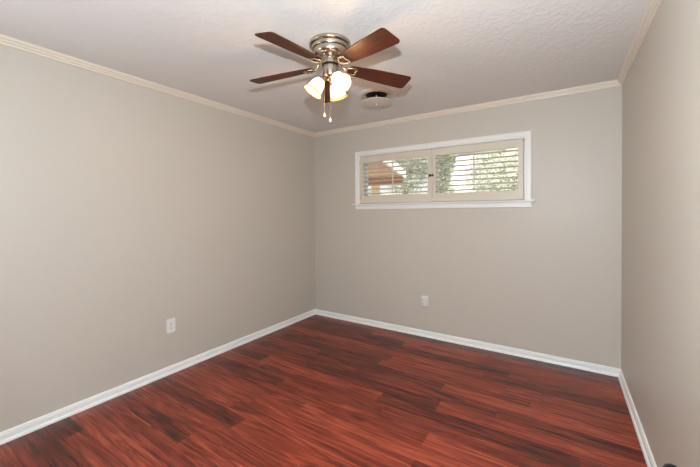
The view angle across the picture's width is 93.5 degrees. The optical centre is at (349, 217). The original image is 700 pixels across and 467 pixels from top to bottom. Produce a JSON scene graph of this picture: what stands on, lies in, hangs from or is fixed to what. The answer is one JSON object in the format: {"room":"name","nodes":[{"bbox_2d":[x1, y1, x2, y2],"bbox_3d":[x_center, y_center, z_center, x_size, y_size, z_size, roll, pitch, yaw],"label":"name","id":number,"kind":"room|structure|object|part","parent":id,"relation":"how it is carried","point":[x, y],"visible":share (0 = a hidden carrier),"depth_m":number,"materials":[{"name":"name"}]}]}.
{"room":"empty bedroom","nodes":[
{"label":"empty bedroom","id":0,"kind":"room"},
{"bbox_2d":[0,44,314,431],"bbox_3d":[-1.745,0.126,2.659,0.160,2.440,4.720,0,1,33],"label":"wall","id":1,"kind":"structure","parent":0,"point":[127,209],"depth_m":2.54,"materials":[{"name":"beige paint"}]},
{"bbox_2d":[0,34,313,136],"bbox_3d":[-1.671,-1.070,2.590,0.036,0.048,4.400,0,1,33],"label":"trim","id":2,"kind":"structure","parent":1,"relation":"attached to","point":[8,41],"depth_m":2.53,"materials":[{"name":"beige wood"}]},
{"bbox_2d":[0,309,314,444],"bbox_3d":[-1.661,1.313,2.624,0.023,0.066,4.400,0,1,33],"label":"baseboard","id":3,"kind":"structure","parent":1,"relation":"attached to","point":[13,433],"depth_m":2.54,"materials":[{"name":"white wood"}]},
{"bbox_2d":[166,318,174,333],"bbox_3d":[-1.538,0.933,2.826,0.009,0.121,0.077,0,1,33],"label":"wall outlet","id":4,"kind":"object","parent":1,"relation":"attached to","point":[170,323],"visible":1,"depth_m":2.82,"materials":[{"name":"white plastic"}]},
{"bbox_2d":[0,314,646,466],"bbox_3d":[-0.314,1.409,1.752,3.553,0.120,4.720,0,1,33],"label":"floor","id":5,"kind":"structure","parent":0,"point":[315,390],"depth_m":2.24,"materials":[{"name":"red wood"}]},
{"bbox_2d":[0,0,649,132],"bbox_3d":[-0.330,-1.151,1.719,3.553,0.120,4.720,0,1,33],"label":"ceiling","id":6,"kind":"structure","parent":0,"point":[454,53],"depth_m":2.08,"materials":[{"name":"white paint"}]},
{"bbox_2d":[250,28,410,121],"bbox_3d":[-0.146,-0.842,2.055,1.106,0.509,1.058,0,1,33],"label":"ceiling fan","id":7,"kind":"object","parent":6,"relation":"hanging from","point":[328,49],"visible":1,"depth_m":2.01,"materials":[{"name":"brown wood"}]},
{"bbox_3d":[-0.447,-0.933,2.178,0.434,0.006,0.138,-4,12,16],"label":"blade","id":8,"kind":"part","parent":7,"relation":"part of","materials":[{"name":"brown wood"}]},
{"bbox_3d":[-0.313,-0.929,1.807,0.138,0.006,0.434,14,13,32],"label":"blade","id":9,"kind":"part","parent":7,"relation":"part of","materials":[{"name":"brown wood"}]},
{"bbox_3d":[-0.231,-0.819,2.075,0.123,0.132,0.121,0,1,33],"label":"lamp shade","id":10,"kind":"part","parent":7,"relation":"part of","materials":[{"name":"beige glass"}]},
{"bbox_3d":[-0.136,-0.939,2.420,0.138,0.006,0.434,-12,-3,-2],"label":"blade","id":11,"kind":"part","parent":7,"relation":"part of","materials":[{"name":"brown wood"}]},
{"bbox_3d":[-0.076,-0.846,2.011,0.076,0.077,0.056,0,1,33],"label":"bulb","id":12,"kind":"part","parent":7,"relation":"part of","materials":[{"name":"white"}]},
{"bbox_3d":[-0.082,-0.823,2.181,0.125,0.132,0.130,0,1,33],"label":"lamp shade","id":13,"kind":"part","parent":7,"relation":"part of","materials":[{"name":"beige glass"}]},
{"bbox_3d":[-0.065,-0.825,1.989,0.131,0.132,0.121,0,1,33],"label":"lamp shade","id":14,"kind":"part","parent":7,"relation":"part of","materials":[{"name":"beige glass"}]},
{"bbox_3d":[0.081,-0.932,1.820,0.138,0.006,0.434,14,-4,-38],"label":"blade","id":15,"kind":"part","parent":7,"relation":"part of","materials":[{"name":"brown wood"}]},
{"bbox_3d":[0.190,-0.938,2.198,0.434,0.006,0.138,4,-13,-20],"label":"blade","id":16,"kind":"part","parent":7,"relation":"part of","materials":[{"name":"brown wood"}]},
{"bbox_2d":[357,88,394,107],"bbox_3d":[0.240,-1.064,2.993,0.344,0.095,0.344,0,1,33],"label":"ceiling vent","id":17,"kind":"object","parent":6,"relation":"in","point":[371,97],"visible":1,"depth_m":2.94,"materials":[{"name":"beige plastic"}]},
{"bbox_2d":[314,86,621,368],"bbox_3d":[0.919,0.096,3.648,3.233,2.440,0.160,0,1,33],"label":"wall","id":18,"kind":"structure","parent":0,"point":[545,277],"depth_m":3.20,"materials":[{"name":"beige paint"}]},
{"bbox_2d":[421,295,428,306],"bbox_3d":[0.824,0.921,3.607,0.080,0.112,0.035,0,1,33],"label":"electrical outlet","id":19,"kind":"object","parent":18,"relation":"attached to","point":[424,299],"visible":1,"depth_m":3.59,"materials":[{"name":"white plastic"}]},
{"bbox_2d":[352,130,534,208],"bbox_3d":[0.908,-0.449,3.621,1.976,0.708,0.202,0,1,33],"label":"window","id":20,"kind":"structure","parent":18,"relation":"in","point":[527,200],"depth_m":3.40,"materials":[{"name":"white wood"}]},
{"bbox_3d":[0.094,-0.483,4.066,0.060,0.641,0.020,0,1,33],"label":"casing","id":21,"kind":"part","parent":20,"relation":"part of","materials":[{"name":"white wood"}]},
{"bbox_3d":[0.567,-0.452,3.912,0.899,0.578,0.035,0,1,33],"label":"sash","id":22,"kind":"part","parent":20,"relation":"part of","materials":[{"name":"white"}]},
{"bbox_2d":[359,149,433,202],"bbox_3d":[0.515,-0.452,3.809,0.933,0.568,0.073,0,1,33],"label":"plantation shutter","id":23,"kind":"object","parent":20,"relation":"attached to","point":[422,153],"visible":1,"depth_m":3.78,"materials":[{"name":"beige wood"}]},
{"bbox_3d":[0.492,-0.474,3.786,0.013,0.416,0.011,0,1,33],"label":"tilt rod","id":24,"kind":"part","parent":23,"relation":"part of","materials":[{"name":"beige wood"}]},
{"bbox_3d":[0.511,-0.698,3.814,0.810,0.075,0.026,0,1,33],"label":"rail","id":25,"kind":"part","parent":23,"relation":"part of","materials":[{"name":"beige wood"}]},
{"bbox_3d":[0.514,-0.212,3.820,0.810,0.089,0.026,0,1,33],"label":"rail","id":26,"kind":"part","parent":23,"relation":"part of","materials":[{"name":"beige wood"}]},
{"bbox_3d":[0.871,-0.772,3.557,1.918,0.060,0.020,0,1,33],"label":"head casing","id":27,"kind":"part","parent":20,"relation":"part of","materials":[{"name":"white wood"}]},
{"bbox_3d":[0.910,-0.153,3.625,1.976,0.018,0.202,0,1,33],"label":"sill","id":28,"kind":"part","parent":20,"relation":"part of","materials":[{"name":"white wood"}]},
{"bbox_2d":[432,139,523,201],"bbox_3d":[1.261,-0.450,3.324,0.883,0.568,0.073,0,1,33],"label":"plantation shutter","id":29,"kind":"object","parent":20,"relation":"attached to","point":[518,194],"visible":1,"depth_m":3.29,"materials":[{"name":"beige wood"}]},
{"bbox_3d":[1.242,-0.473,3.300,0.013,0.416,0.011,0,1,33],"label":"tilt rod","id":30,"kind":"part","parent":29,"relation":"part of","materials":[{"name":"beige wood"}]},
{"bbox_3d":[1.260,-0.697,3.328,0.792,0.075,0.026,0,1,33],"label":"rail","id":31,"kind":"part","parent":29,"relation":"part of","materials":[{"name":"beige wood"}]},
{"bbox_3d":[1.263,-0.211,3.334,0.792,0.089,0.026,0,1,33],"label":"rail","id":32,"kind":"part","parent":29,"relation":"part of","materials":[{"name":"beige wood"}]},
{"bbox_3d":[1.321,-0.451,3.422,0.899,0.578,0.035,0,1,33],"label":"sash","id":33,"kind":"part","parent":20,"relation":"part of","materials":[{"name":"white"}]},
{"bbox_3d":[1.653,-0.480,3.055,0.060,0.641,0.020,0,1,33],"label":"casing","id":34,"kind":"part","parent":20,"relation":"part of","materials":[{"name":"white wood"}]},
{"bbox_2d":[315,309,619,376],"bbox_3d":[0.876,1.284,3.587,3.233,0.066,0.023,0,1,33],"label":"baseboard","id":35,"kind":"structure","parent":18,"relation":"attached to","point":[611,371],"depth_m":3.28,"materials":[{"name":"white wood"}]},
{"bbox_2d":[314,80,620,136],"bbox_3d":[0.858,-1.099,3.551,3.233,0.048,0.036,0,1,33],"label":"trim","id":36,"kind":"structure","parent":18,"relation":"attached to","point":[613,83],"depth_m":3.25,"materials":[{"name":"beige wood"}]},
{"bbox_2d":[621,0,699,466],"bbox_3d":[1.101,0.132,0.813,0.160,2.440,4.720,0,1,33],"label":"wall","id":37,"kind":"structure","parent":0,"point":[660,281],"depth_m":1.53,"materials":[{"name":"beige paint"}]},
{"bbox_2d":[618,369,656,466],"bbox_3d":[1.032,1.318,0.878,0.023,0.066,4.400,0,1,33],"label":"baseboard","id":38,"kind":"structure","parent":37,"relation":"attached to","point":[649,459],"depth_m":2.05,"materials":[{"name":"white wood"}]},
{"bbox_2d":[617,0,661,85],"bbox_3d":[1.012,-1.065,0.851,0.036,0.048,4.400,0,1,33],"label":"trim","id":39,"kind":"structure","parent":37,"relation":"attached to","point":[653,6],"depth_m":1.97,"materials":[{"name":"beige wood"}]},
{"bbox_2d":[662,463,676,466],"bbox_3d":[1.227,0.979,1.234,0.086,0.084,0.084,0,1,33],"label":"door knob","id":40,"kind":"object","parent":37,"relation":"attached to","point":[666,464],"visible":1,"depth_m":1.25,"materials":[{"name":"black metal"}]},
{"label":"outside","id":41,"kind":"structure","parent":0,"visible":0},
{"bbox_3d":[6.651,1.476,15.463,32.000,0.200,25.820,0,1,33],"label":"ground","id":42,"kind":"structure","parent":41,"visible":0},
{"bbox_2d":[387,157,427,194],"bbox_3d":[2.337,-1.371,13.450,1.920,5.606,2.196,0,1,33],"label":"tree","id":43,"kind":"object","parent":42,"relation":"on","point":[420,161],"visible":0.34,"depth_m":13.13,"materials":[{"name":"green plant"}]},
{"bbox_2d":[438,154,456,192],"bbox_3d":[3.337,-0.955,11.737,0.978,4.807,0.947,-1,1,-37],"label":"tree","id":44,"kind":"object","parent":42,"relation":"on","point":[451,158],"visible":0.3,"depth_m":11.51,"materials":[{"name":"green plant"}]},
{"bbox_2d":[448,148,517,192],"bbox_3d":[7.243,-1.781,15.631,4.800,6.300,4.800,0,1,33],"label":"sky","id":45,"kind":"structure","parent":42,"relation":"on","point":[462,157],"depth_m":14.68,"materials":[{"name":"white"}]},
{"bbox_2d":[465,148,517,191],"bbox_3d":[5.103,-0.983,10.974,2.382,4.861,2.348,-1,1,-24],"label":"tree","id":46,"kind":"object","parent":42,"relation":"on","point":[513,152],"visible":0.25,"depth_m":10.68,"materials":[{"name":"green plant"}]},
{"bbox_3d":[0.478,1.490,8.518,10.000,0.030,7.390,0,1,33],"label":"patio slab","id":47,"kind":"object","parent":42,"relation":"on","visible":0},
{"bbox_2d":[368,160,405,195],"bbox_3d":[-0.999,0.076,8.427,4.240,2.880,4.660,0,1,17],"label":"patio cover","id":48,"kind":"object","parent":47,"relation":"on","point":[389,164],"visible":0.12,"depth_m":9.56,"materials":[{"name":"brown wood"}]},
{"bbox_3d":[0.801,0.247,10.199,0.240,2.468,0.140,0,1,17],"label":"post","id":49,"kind":"part","parent":48,"relation":"part of","materials":[{"name":"beige wood"}]}
]}

